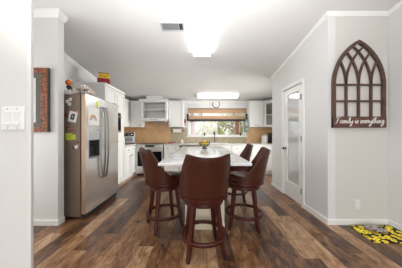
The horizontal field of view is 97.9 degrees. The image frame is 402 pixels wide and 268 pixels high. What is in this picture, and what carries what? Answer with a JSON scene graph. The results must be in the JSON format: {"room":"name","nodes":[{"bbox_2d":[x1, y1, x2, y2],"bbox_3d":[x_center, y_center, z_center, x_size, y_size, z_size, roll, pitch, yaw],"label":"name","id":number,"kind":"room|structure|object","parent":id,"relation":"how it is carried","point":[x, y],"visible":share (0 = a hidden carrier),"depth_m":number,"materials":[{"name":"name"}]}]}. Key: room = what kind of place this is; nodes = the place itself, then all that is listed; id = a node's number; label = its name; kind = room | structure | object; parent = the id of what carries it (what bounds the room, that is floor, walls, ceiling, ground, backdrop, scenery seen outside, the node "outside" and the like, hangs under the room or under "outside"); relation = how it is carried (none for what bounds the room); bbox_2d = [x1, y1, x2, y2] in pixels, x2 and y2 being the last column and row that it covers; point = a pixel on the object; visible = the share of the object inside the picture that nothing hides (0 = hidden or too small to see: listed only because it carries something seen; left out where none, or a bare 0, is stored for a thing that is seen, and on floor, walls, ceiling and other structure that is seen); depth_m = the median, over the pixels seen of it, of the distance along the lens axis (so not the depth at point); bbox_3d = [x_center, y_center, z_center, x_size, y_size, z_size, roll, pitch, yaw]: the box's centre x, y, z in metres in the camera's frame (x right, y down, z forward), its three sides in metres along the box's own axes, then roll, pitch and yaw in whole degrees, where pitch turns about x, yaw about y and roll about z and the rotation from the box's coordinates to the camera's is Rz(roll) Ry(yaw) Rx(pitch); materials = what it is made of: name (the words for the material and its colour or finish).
{"room":"kitchen","nodes":[
{"label":"kitchen","id":0,"kind":"room"},
{"bbox_2d":[0,0,33,267],"bbox_3d":[-2.229,-0.321,0.950,2.742,3.043,0.140,0,0,0],"label":"wall","id":1,"kind":"structure","parent":0,"point":[16,16],"depth_m":0.88,"materials":[{"name":"white paint"}]},
{"bbox_2d":[1,107,24,129],"bbox_3d":[-0.936,-0.078,0.873,0.116,0.116,0.012,0,0,0],"label":"light switch","id":2,"kind":"object","parent":1,"relation":"attached to","point":[12,118],"visible":1,"depth_m":0.87,"materials":[{"name":"white plastic"}]},
{"bbox_2d":[34,17,63,219],"bbox_3d":[-2.681,-0.212,2.345,1.638,2.823,0.100,0,0,0],"label":"wall","id":3,"kind":"structure","parent":0,"point":[48,31],"depth_m":2.29,"materials":[{"name":"white paint"}]},
{"bbox_2d":[34,68,49,131],"bbox_3d":[-2.339,-0.441,2.276,0.756,0.836,0.036,0,0,0],"label":"picture frame","id":4,"kind":"object","parent":3,"relation":"attached to","point":[41,75],"visible":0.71,"depth_m":2.26,"materials":[{"name":"orange wood"}]},
{"bbox_2d":[34,78,35,121],"bbox_3d":[-2.339,-0.441,2.288,0.410,0.580,0.014,0,0,0],"label":"art print","id":5,"kind":"object","parent":4,"relation":"attached to","point":[34,78],"depth_m":2.28},
{"bbox_2d":[34,8,58,16],"bbox_3d":[-2.654,-1.577,2.268,1.693,0.098,0.055,0,0,0],"label":"trim","id":6,"kind":"structure","parent":3,"relation":"attached to","point":[38,12],"depth_m":2.26,"materials":[{"name":"white paint"}]},
{"bbox_2d":[34,220,58,225],"bbox_3d":[-2.674,1.163,2.288,1.652,0.075,0.014,0,0,0],"label":"baseboard","id":7,"kind":"structure","parent":3,"relation":"attached to","point":[36,222],"depth_m":2.28,"materials":[{"name":"white paint"}]},
{"bbox_2d":[59,216,64,224],"bbox_3d":[-1.855,1.163,2.345,0.014,0.075,0.100,0,0,0],"label":"baseboard","id":8,"kind":"structure","parent":3,"relation":"attached to","point":[61,220],"depth_m":2.33,"materials":[{"name":"white paint"}]},
{"bbox_2d":[58,9,67,22],"bbox_3d":[-1.835,-1.570,2.317,0.055,0.114,0.155,0,0,0],"label":"trim","id":9,"kind":"structure","parent":3,"relation":"attached to","point":[61,15],"depth_m":2.33,"materials":[{"name":"white paint"}]},
{"bbox_2d":[64,59,93,89],"bbox_3d":[-2.560,-0.204,4.072,0.120,2.808,3.355,0,0,0],"label":"wall","id":10,"kind":"structure","parent":0,"point":[71,72],"depth_m":3.43,"materials":[{"name":"white paint"}]},
{"bbox_2d":[64,53,96,81],"bbox_3d":[-2.473,-1.298,4.072,0.055,0.610,3.355,0,0,0],"label":"trim","id":11,"kind":"structure","parent":10,"relation":"attached to","point":[70,60],"depth_m":3.58,"materials":[{"name":"white paint"}]},
{"bbox_2d":[124,98,129,126],"bbox_3d":[-2.321,-0.625,4.890,0.358,0.820,1.060,0,0,0],"label":"upper cabinet","id":12,"kind":"object","parent":10,"relation":"attached to","point":[127,102],"visible":0.3,"depth_m":5.24,"materials":[{"name":"white paint"}]},
{"bbox_2d":[145,103,271,135],"bbox_3d":[0.050,0.056,5.825,5.340,2.288,0.150,0,0,0],"label":"wall","id":13,"kind":"structure","parent":0,"point":[187,105],"depth_m":5.75,"materials":[{"name":"white paint"}]},
{"bbox_2d":[130,101,144,126],"bbox_3d":[-1.985,-0.625,5.571,0.380,0.820,0.358,0,0,0],"label":"upper cabinet","id":14,"kind":"object","parent":13,"relation":"attached to","point":[135,121],"visible":0.81,"depth_m":5.42,"materials":[{"name":"white paint"}]},
{"bbox_2d":[124,123,169,142],"bbox_3d":[-1.736,-0.037,5.744,1.523,0.645,0.011,0,0,0],"label":"backsplash","id":15,"kind":"structure","parent":13,"relation":"attached to","point":[152,132],"depth_m":5.74,"materials":[{"name":"beige tile"}]},
{"bbox_2d":[139,96,168,119],"bbox_3d":[-1.385,-0.794,5.469,0.870,0.702,0.558,0,0,0],"label":"upper cabinet","id":16,"kind":"object","parent":13,"relation":"attached to","point":[153,107],"visible":0.85,"depth_m":5.36,"materials":[{"name":"white paint"}]},
{"bbox_2d":[141,119,168,121],"bbox_3d":[-1.385,-0.412,5.478,0.750,0.062,0.524,0,0,0],"label":"range hood","id":17,"kind":"object","parent":16,"relation":"attached to","point":[144,120],"visible":0.89,"depth_m":5.25,"materials":[{"name":"white plastic"}]},
{"bbox_2d":[169,101,184,126],"bbox_3d":[-0.737,-0.625,5.571,0.470,0.820,0.358,0,0,0],"label":"upper cabinet","id":18,"kind":"object","parent":13,"relation":"attached to","point":[176,108],"visible":0.97,"depth_m":5.42,"materials":[{"name":"white paint"}]},
{"bbox_3d":[-0.720,-0.134,5.580,0.386,0.160,0.060,0,0,0],"label":"paper towel holder","id":19,"kind":"object","parent":18,"relation":"attached to","visible":0},
{"bbox_2d":[173,129,181,132],"bbox_3d":[-0.720,-0.100,5.580,0.260,0.116,0.116,0,0,0],"label":"paper towel roll","id":20,"kind":"object","parent":19,"relation":"on","point":[174,130],"visible":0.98,"depth_m":5.54,"materials":[{"name":"white paper"}]},
{"bbox_2d":[170,128,245,142],"bbox_3d":[0.274,0.037,5.744,2.492,0.495,0.011,0,0,0],"label":"backsplash","id":21,"kind":"structure","parent":13,"relation":"attached to","point":[174,137],"depth_m":5.74,"materials":[{"name":"beige tile"}]},
{"bbox_2d":[184,101,247,102],"bbox_3d":[0.050,-1.053,5.732,5.100,0.070,0.035,0,0,0],"label":"trim","id":22,"kind":"structure","parent":13,"relation":"attached to","point":[184,101],"depth_m":5.71,"materials":[{"name":"white paint"}]},
{"bbox_2d":[212,103,219,107],"bbox_3d":[0.525,-0.975,5.734,0.244,0.244,0.031,0,0,0],"label":"wall clock","id":23,"kind":"object","parent":13,"relation":"attached to","point":[215,105],"visible":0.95,"depth_m":5.74,"materials":[{"name":"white plastic"}]},
{"bbox_2d":[187,113,246,136],"bbox_3d":[0.555,-0.372,5.800,1.960,0.954,0.200,0,0,0],"label":"window","id":24,"kind":"structure","parent":13,"relation":"in","point":[189,135],"depth_m":5.83,"materials":[{"name":"white paint"}]},
{"bbox_2d":[187,108,247,120],"bbox_3d":[0.555,-0.623,5.668,1.960,0.415,0.055,0,0,0],"label":"window shade","id":25,"kind":"object","parent":24,"relation":"attached to","point":[190,110],"visible":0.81,"depth_m":5.65,"materials":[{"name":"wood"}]},
{"bbox_2d":[247,101,263,126],"bbox_3d":[1.758,-0.625,5.571,0.445,0.820,0.358,0,0,0],"label":"upper cabinet","id":26,"kind":"object","parent":13,"relation":"attached to","point":[255,109],"visible":1,"depth_m":5.42,"materials":[{"name":"white paint"}]},
{"bbox_2d":[244,118,248,131],"bbox_3d":[1.476,-0.293,5.560,0.134,0.465,0.180,0,0,0],"label":"hand towel","id":27,"kind":"object","parent":26,"relation":"hanging from","point":[246,128],"visible":1,"depth_m":5.50,"materials":[{"name":"fabric"}]},
{"bbox_2d":[246,128,271,142],"bbox_3d":[2.059,0.037,5.744,1.078,0.495,0.011,0,0,0],"label":"backsplash","id":28,"kind":"structure","parent":13,"relation":"attached to","point":[254,134],"depth_m":5.74,"materials":[{"name":"beige tile"}]},
{"bbox_2d":[264,100,271,126],"bbox_3d":[2.291,-0.625,5.420,0.608,0.820,0.650,0,0,0],"label":"upper cabinet","id":29,"kind":"object","parent":13,"relation":"attached to","point":[267,103],"visible":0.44,"depth_m":5.72,"materials":[{"name":"white paint"}]},
{"bbox_2d":[34,0,400,100],"bbox_3d":[-0.425,-1.911,0.700,6.350,1.732,10.400,0,0,0],"label":"ceiling","id":30,"kind":"structure","parent":0,"point":[125,40],"depth_m":2.89,"materials":[{"name":"paint"}]},
{"bbox_2d":[159,22,184,30],"bbox_3d":[-0.400,-1.558,2.544,0.344,0.037,0.169,0,0,0],"label":"ceiling vent","id":31,"kind":"object","parent":30,"relation":"in","point":[165,26],"visible":1,"depth_m":2.54,"materials":[{"name":"grey plastic"}]},
{"bbox_2d":[190,0,215,56],"bbox_3d":[0.035,-1.521,2.554,0.323,0.268,1.236,0,0,0],"label":"ceiling light","id":32,"kind":"object","parent":30,"relation":"attached to","point":[202,11],"visible":1,"depth_m":2.43,"materials":[{"name":"white plastic"}]},
{"bbox_2d":[197,94,238,97],"bbox_3d":[0.530,-1.123,5.196,1.210,0.089,0.233,0,0,0],"label":"ceiling light","id":33,"kind":"object","parent":30,"relation":"attached to","point":[198,95],"visible":1,"depth_m":5.10,"materials":[{"name":"white plastic"}]},
{"bbox_2d":[34,174,401,267],"bbox_3d":[-0.425,1.250,0.700,6.350,0.100,10.400,0,0,0],"label":"floor","id":34,"kind":"structure","parent":0,"point":[117,234],"depth_m":1.97,"materials":[{"name":"brown wood"}]},
{"bbox_2d":[64,94,117,217],"bbox_3d":[-1.983,0.307,2.942,0.914,1.785,0.977,0,0,0],"label":"refrigerator","id":35,"kind":"object","parent":34,"relation":"on","point":[90,171],"visible":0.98,"depth_m":2.52,"materials":[{"name":"silver metal"}]},
{"bbox_2d":[64,90,72,93],"bbox_3d":[-2.040,-0.592,2.562,0.440,0.062,0.195,0,0,0],"label":"tray","id":36,"kind":"object","parent":35,"relation":"on","point":[65,91],"visible":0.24,"depth_m":2.46,"materials":[{"name":"plastic"}]},
{"bbox_2d":[65,79,71,89],"bbox_3d":[-1.910,-0.708,2.560,0.106,0.193,0.080,0,0,0],"label":"figurine","id":37,"kind":"object","parent":36,"relation":"on","point":[68,82],"visible":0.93,"depth_m":2.54,"materials":[{"name":"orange plastic"}]},
{"bbox_2d":[66,126,72,130],"bbox_3d":[-1.827,-0.077,2.451,0.096,0.079,0.006,0,0,0],"label":"photo magnet","id":38,"kind":"object","parent":35,"relation":"attached to","point":[68,128],"visible":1,"depth_m":2.45},
{"bbox_2d":[65,133,75,139],"bbox_3d":[-1.812,0.035,2.451,0.145,0.103,0.006,0,0,0],"label":"paper","id":39,"kind":"object","parent":35,"relation":"attached to","point":[69,136],"visible":1,"depth_m":2.45,"materials":[{"name":"yellow paper"}]},
{"bbox_2d":[68,111,77,122],"bbox_3d":[-1.782,-0.241,2.451,0.145,0.172,0.006,0,0,0],"label":"drawing","id":40,"kind":"object","parent":35,"relation":"attached to","point":[72,117],"visible":1,"depth_m":2.45,"materials":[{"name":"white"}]},
{"bbox_2d":[71,141,80,150],"bbox_3d":[-1.737,0.168,2.452,0.141,0.141,0.006,0,0,0],"label":"print","id":41,"kind":"object","parent":35,"relation":"attached to","point":[75,145],"visible":1,"depth_m":2.45,"materials":[{"name":"white paper"}]},
{"bbox_2d":[72,84,94,94],"bbox_3d":[-1.693,-0.645,2.554,0.258,0.158,0.184,0,0,0],"label":"dried flowers","id":42,"kind":"object","parent":35,"relation":"on","point":[83,87],"visible":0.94,"depth_m":2.49,"materials":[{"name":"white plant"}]},
{"bbox_2d":[88,106,98,125],"bbox_3d":[-1.602,-0.268,2.646,0.004,0.270,0.270,0,0,0],"label":"drawing","id":43,"kind":"object","parent":35,"relation":"attached to","point":[93,113],"visible":1,"depth_m":2.63,"materials":[{"name":"white paper"}]},
{"bbox_2d":[74,82,124,183],"bbox_3d":[-2.166,0.090,3.895,0.648,2.220,0.900,0,0,0],"label":"tall cabinet","id":44,"kind":"object","parent":34,"relation":"on","point":[104,91],"visible":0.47,"depth_m":4.02,"materials":[{"name":"white paint"}]},
{"bbox_2d":[97,72,109,84],"bbox_3d":[-1.985,-1.133,3.620,0.220,0.225,0.170,0,0,-20],"label":"tin box","id":45,"kind":"object","parent":44,"relation":"on","point":[102,77],"visible":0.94,"depth_m":3.55,"materials":[{"name":"red paint"}]},
{"bbox_2d":[118,112,121,131],"bbox_3d":[-1.855,-0.270,3.840,0.069,0.460,0.600,0,0,0],"label":"wall oven","id":46,"kind":"object","parent":44,"relation":"in","point":[119,113],"visible":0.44,"depth_m":4.05,"materials":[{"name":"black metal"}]},
{"bbox_2d":[121,145,135,181],"bbox_3d":[-2.164,0.765,4.745,0.652,0.870,0.780,0,0,0],"label":"base cabinet","id":47,"kind":"object","parent":34,"relation":"on","point":[130,152],"visible":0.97,"depth_m":4.70,"materials":[{"name":"white paint"}]},
{"bbox_2d":[125,143,138,146],"bbox_3d":[-2.175,0.307,5.051,0.640,0.040,1.388,0,0,0],"label":"countertop","id":48,"kind":"structure","parent":47,"relation":"on","point":[126,144],"depth_m":4.81,"materials":[{"name":"white stone"}]},
{"bbox_2d":[124,132,134,143],"bbox_3d":[-2.157,0.117,5.310,0.340,0.340,0.321,0,0,-14],"label":"toaster oven","id":49,"kind":"object","parent":48,"relation":"on","point":[129,137],"visible":0.73,"depth_m":5.20,"materials":[{"name":"grey plastic"}]},
{"bbox_2d":[136,143,164,174],"bbox_3d":[-1.460,0.741,5.372,0.770,0.917,0.727,0,0,0],"label":"range","id":50,"kind":"object","parent":34,"relation":"on","point":[157,149],"visible":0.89,"depth_m":5.07,"materials":[{"name":"grey metal"}]},
{"bbox_2d":[138,147,183,235],"bbox_3d":[-0.504,0.689,2.298,0.576,1.022,0.515,0,0,-27],"label":"bar stool","id":51,"kind":"object","parent":34,"relation":"on","point":[159,180],"visible":0.97,"depth_m":2.12,"materials":[{"name":"brown leather"}]},
{"bbox_2d":[166,171,179,180],"bbox_3d":[-0.465,0.561,2.320,0.444,0.078,0.444,0,0,-30],"label":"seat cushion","id":52,"kind":"object","parent":51,"relation":"on","point":[175,175],"depth_m":2.25,"materials":[{"name":"brown leather"}]},
{"bbox_2d":[164,145,179,172],"bbox_3d":[-0.828,0.765,5.414,0.455,0.870,0.652,0,0,0],"label":"base cabinet","id":53,"kind":"object","parent":34,"relation":"on","point":[168,149],"visible":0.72,"depth_m":5.12,"materials":[{"name":"white paint"}]},
{"bbox_2d":[180,145,199,171],"bbox_3d":[-0.285,0.766,5.415,0.590,0.868,0.650,0,0,0],"label":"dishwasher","id":54,"kind":"object","parent":34,"relation":"on","point":[180,145],"visible":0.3,"depth_m":5.10,"materials":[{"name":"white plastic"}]},
{"bbox_2d":[179,153,230,264],"bbox_3d":[0.042,0.689,1.786,0.515,1.022,0.576,0,0,-7],"label":"bar stool","id":55,"kind":"object","parent":34,"relation":"on","point":[203,182],"visible":1,"depth_m":1.61,"materials":[{"name":"brown leather"}]},
{"bbox_2d":[185,200,224,229],"bbox_3d":[0.060,0.759,3.081,0.504,0.881,1.778,0,0,0],"label":"kitchen island","id":56,"kind":"object","parent":34,"relation":"on","point":[201,214],"visible":0.02,"depth_m":2.20,"materials":[{"name":"beige paint"}]},
{"bbox_2d":[158,146,251,165],"bbox_3d":[0.050,0.303,2.895,0.936,0.030,2.330,0,0,0],"label":"island countertop","id":57,"kind":"structure","parent":56,"relation":"on","point":[176,158],"depth_m":2.34,"materials":[{"name":"white stone"}]},
{"bbox_2d":[199,142,209,148],"bbox_3d":[0.090,0.224,3.500,0.239,0.127,0.239,0,0,0],"label":"fruit bowl","id":58,"kind":"object","parent":57,"relation":"on","point":[204,146],"visible":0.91,"depth_m":3.46,"materials":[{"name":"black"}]},
{"bbox_2d":[202,145,230,150],"bbox_3d":[0.470,0.765,5.414,0.880,0.870,0.652,0,0,0],"label":"base cabinet","id":59,"kind":"object","parent":34,"relation":"on","point":[228,147],"visible":0.08,"depth_m":5.12,"materials":[{"name":"white paint"}]},
{"bbox_2d":[224,143,252,202],"bbox_3d":[0.674,0.689,3.190,0.576,1.022,0.515,0,0,15],"label":"bar stool","id":60,"kind":"object","parent":34,"relation":"on","point":[246,153],"visible":0.39,"depth_m":2.98,"materials":[{"name":"brown leather"}]},
{"bbox_2d":[231,145,253,161],"bbox_3d":[1.245,0.765,5.414,0.660,0.870,0.652,0,0,0],"label":"base cabinet","id":61,"kind":"object","parent":34,"relation":"on","point":[237,149],"visible":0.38,"depth_m":5.12,"materials":[{"name":"white paint"}]},
{"bbox_2d":[226,147,270,233],"bbox_3d":[0.629,0.689,2.319,0.576,1.022,0.515,0,0,17],"label":"bar stool","id":62,"kind":"object","parent":34,"relation":"on","point":[250,178],"visible":0.98,"depth_m":2.15,"materials":[{"name":"brown leather"}]},
{"bbox_2d":[229,171,248,181],"bbox_3d":[0.585,0.561,2.330,0.444,0.078,0.444,0,0,14],"label":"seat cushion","id":63,"kind":"object","parent":62,"relation":"on","point":[235,176],"depth_m":2.23,"materials":[{"name":"brown leather"}]},
{"bbox_2d":[254,145,271,173],"bbox_3d":[2.080,0.765,5.414,1.000,0.870,0.652,0,0,0],"label":"base cabinet","id":64,"kind":"object","parent":34,"relation":"on","point":[256,147],"visible":0.23,"depth_m":5.12,"materials":[{"name":"white paint"}]},
{"bbox_2d":[164,143,271,144],"bbox_3d":[0.764,0.307,5.423,3.652,0.040,0.645,0,0,0],"label":"countertop","id":65,"kind":"structure","parent":64,"relation":"on","point":[165,143],"depth_m":5.10,"materials":[{"name":"white stone"}]},
{"bbox_2d":[261,134,267,142],"bbox_3d":[2.000,0.150,5.420,0.184,0.272,0.184,0,0,0],"label":"canister","id":66,"kind":"object","parent":65,"relation":"on","point":[264,138],"visible":0.96,"depth_m":5.35,"materials":[{"name":"white ceramic"}]},
{"bbox_2d":[268,133,271,142],"bbox_3d":[2.230,0.121,5.410,0.200,0.330,0.243,0,0,0],"label":"coffee maker","id":67,"kind":"object","parent":65,"relation":"on","point":[269,134],"visible":0.34,"depth_m":5.41,"materials":[{"name":"plastic"}]},
{"bbox_2d":[350,225,401,243],"bbox_3d":[2.192,1.193,2.093,0.553,0.014,0.386,0,0,0],"label":"floor mat","id":68,"kind":"object","parent":34,"relation":"on","point":[393,235],"visible":0.8,"depth_m":2.07,"materials":[{"name":"yellow fabric"}]},
{"bbox_2d":[363,225,387,232],"bbox_3d":[2.146,1.157,2.140,0.228,0.067,0.148,0,0,0],"label":"cloth bundle","id":69,"kind":"object","parent":68,"relation":"on","point":[375,228],"visible":1,"depth_m":2.11,"materials":[{"name":"fabric"}]},
{"bbox_2d":[272,17,334,218],"bbox_3d":[1.740,-0.210,3.208,0.100,2.820,1.785,0,0,0],"label":"wall","id":70,"kind":"structure","parent":0,"point":[314,61],"depth_m":2.54,"materials":[{"name":"white paint"}]},
{"bbox_2d":[271,182,281,191],"bbox_3d":[1.683,1.163,3.849,0.014,0.075,0.529,0,0,0],"label":"baseboard","id":71,"kind":"structure","parent":70,"relation":"attached to","point":[272,183],"depth_m":3.83,"materials":[{"name":"white paint"}]},
{"bbox_2d":[282,77,304,207],"bbox_3d":[1.710,0.140,3.205,0.160,2.125,0.760,0,0,0],"label":"door","id":72,"kind":"structure","parent":70,"relation":"in","point":[293,98],"depth_m":3.17,"materials":[{"name":"white paint"}]},
{"bbox_2d":[271,12,327,78],"bbox_3d":[1.673,-1.447,3.191,0.033,0.347,1.818,0,0,0],"label":"trim","id":73,"kind":"structure","parent":70,"relation":"attached to","point":[324,16],"depth_m":2.83,"materials":[{"name":"white paint"}]},
{"bbox_2d":[304,204,327,224],"bbox_3d":[1.683,1.163,2.563,0.014,0.075,0.524,0,0,0],"label":"baseboard","id":74,"kind":"structure","parent":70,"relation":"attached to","point":[316,214],"depth_m":2.52,"materials":[{"name":"white paint"}]},
{"bbox_2d":[335,17,387,218],"bbox_3d":[2.199,-0.210,2.365,0.817,2.820,0.100,0,0,0],"label":"wall","id":75,"kind":"structure","parent":0,"point":[361,154],"depth_m":2.31,"materials":[{"name":"grey paint"}]},
{"bbox_2d":[327,11,387,16],"bbox_3d":[2.072,-1.585,2.299,0.830,0.070,0.033,0,0,0],"label":"trim","id":76,"kind":"structure","parent":75,"relation":"attached to","point":[329,13],"depth_m":2.29,"materials":[{"name":"white paint"}]},
{"bbox_2d":[355,200,359,208],"bbox_3d":[2.080,0.930,2.310,0.072,0.120,0.010,0,0,0],"label":"wall outlet","id":77,"kind":"object","parent":75,"relation":"attached to","point":[357,202],"visible":1,"depth_m":2.31,"materials":[{"name":"white plastic"}]},
{"bbox_2d":[328,219,388,224],"bbox_3d":[2.088,1.163,2.308,0.797,0.075,0.014,0,0,0],"label":"baseboard","id":78,"kind":"structure","parent":75,"relation":"attached to","point":[330,221],"depth_m":2.30,"materials":[{"name":"white paint"}]},
{"bbox_2d":[331,40,386,127],"bbox_3d":[2.080,-0.657,2.292,0.695,1.148,0.043,0,0,0],"label":"wall decor","id":79,"kind":"object","parent":75,"relation":"attached to","point":[346,121],"visible":1,"depth_m":2.28,"materials":[{"name":"brown wood"}]},
{"bbox_2d":[388,6,401,224],"bbox_3d":[2.547,-0.738,-1.093,0.120,3.876,6.815,0,0,0],"label":"wall","id":80,"kind":"structure","parent":0,"point":[395,19],"depth_m":2.23,"materials":[{"name":"white paint"}]},
{"bbox_2d":[388,0,401,15],"bbox_3d":[2.470,-2.111,-1.093,0.033,1.121,6.815,0,0,0],"label":"trim","id":81,"kind":"structure","parent":80,"relation":"attached to","point":[397,6],"depth_m":2.21,"materials":[{"name":"white paint"}]},
{"bbox_2d":[388,220,401,230],"bbox_3d":[2.480,1.163,-1.099,0.014,0.075,6.801,0,0,0],"label":"baseboard","id":82,"kind":"structure","parent":80,"relation":"attached to","point":[391,223],"depth_m":2.21,"materials":[{"name":"white paint"}]},
{"label":"outside","id":83,"kind":"structure","parent":0,"visible":0},
{"bbox_3d":[1.000,1.900,25.525,62.000,0.200,38.950,0,0,0],"label":"ground","id":84,"kind":"structure","parent":83,"visible":0},
{"bbox_2d":[191,113,193,134],"bbox_3d":[-0.325,0.200,7.500,0.200,3.200,0.200,0,0,0],"label":"porch post","id":85,"kind":"object","parent":84,"relation":"on","point":[192,114],"visible":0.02,"depth_m":7.43,"materials":[{"name":"white wood"}]},
{"bbox_2d":[190,113,213,134],"bbox_3d":[-0.356,-0.090,10.609,2.381,3.794,3.068,0,0,0],"label":"tree","id":86,"kind":"object","parent":84,"relation":"on","point":[195,122],"visible":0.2,"depth_m":10.21,"materials":[{"name":"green plant"}]},
{"bbox_2d":[195,121,225,134],"bbox_3d":[1.083,0.041,17.917,3.241,3.534,2.816,0,0,-20],"label":"tree","id":87,"kind":"object","parent":84,"relation":"on","point":[218,130],"visible":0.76,"depth_m":17.92,"materials":[{"name":"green plant"}]},
{"bbox_2d":[190,124,242,134],"bbox_3d":[0.505,0.214,22.999,17.348,3.392,1.514,0,0,0],"label":"hedge","id":88,"kind":"object","parent":84,"relation":"on","point":[199,133],"visible":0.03,"depth_m":22.57,"materials":[{"name":"green plant"}]},
{"bbox_2d":[215,113,242,134],"bbox_3d":[2.291,-0.025,10.539,2.728,3.662,1.961,0,0,18],"label":"tree","id":89,"kind":"object","parent":84,"relation":"on","point":[225,125],"visible":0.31,"depth_m":10.40,"materials":[{"name":"green plant"}]},
{"bbox_2d":[218,113,242,133],"bbox_3d":[3.419,-0.415,14.628,3.751,4.442,3.834,0,0,-3],"label":"tree","id":90,"kind":"object","parent":84,"relation":"on","point":[232,114],"visible":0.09,"depth_m":14.62,"materials":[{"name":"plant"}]},
{"bbox_2d":[235,113,238,134],"bbox_3d":[1.590,0.200,7.500,0.200,3.200,0.200,0,0,0],"label":"porch post","id":91,"kind":"object","parent":84,"relation":"on","point":[236,114],"visible":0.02,"depth_m":7.43,"materials":[{"name":"red wood"}]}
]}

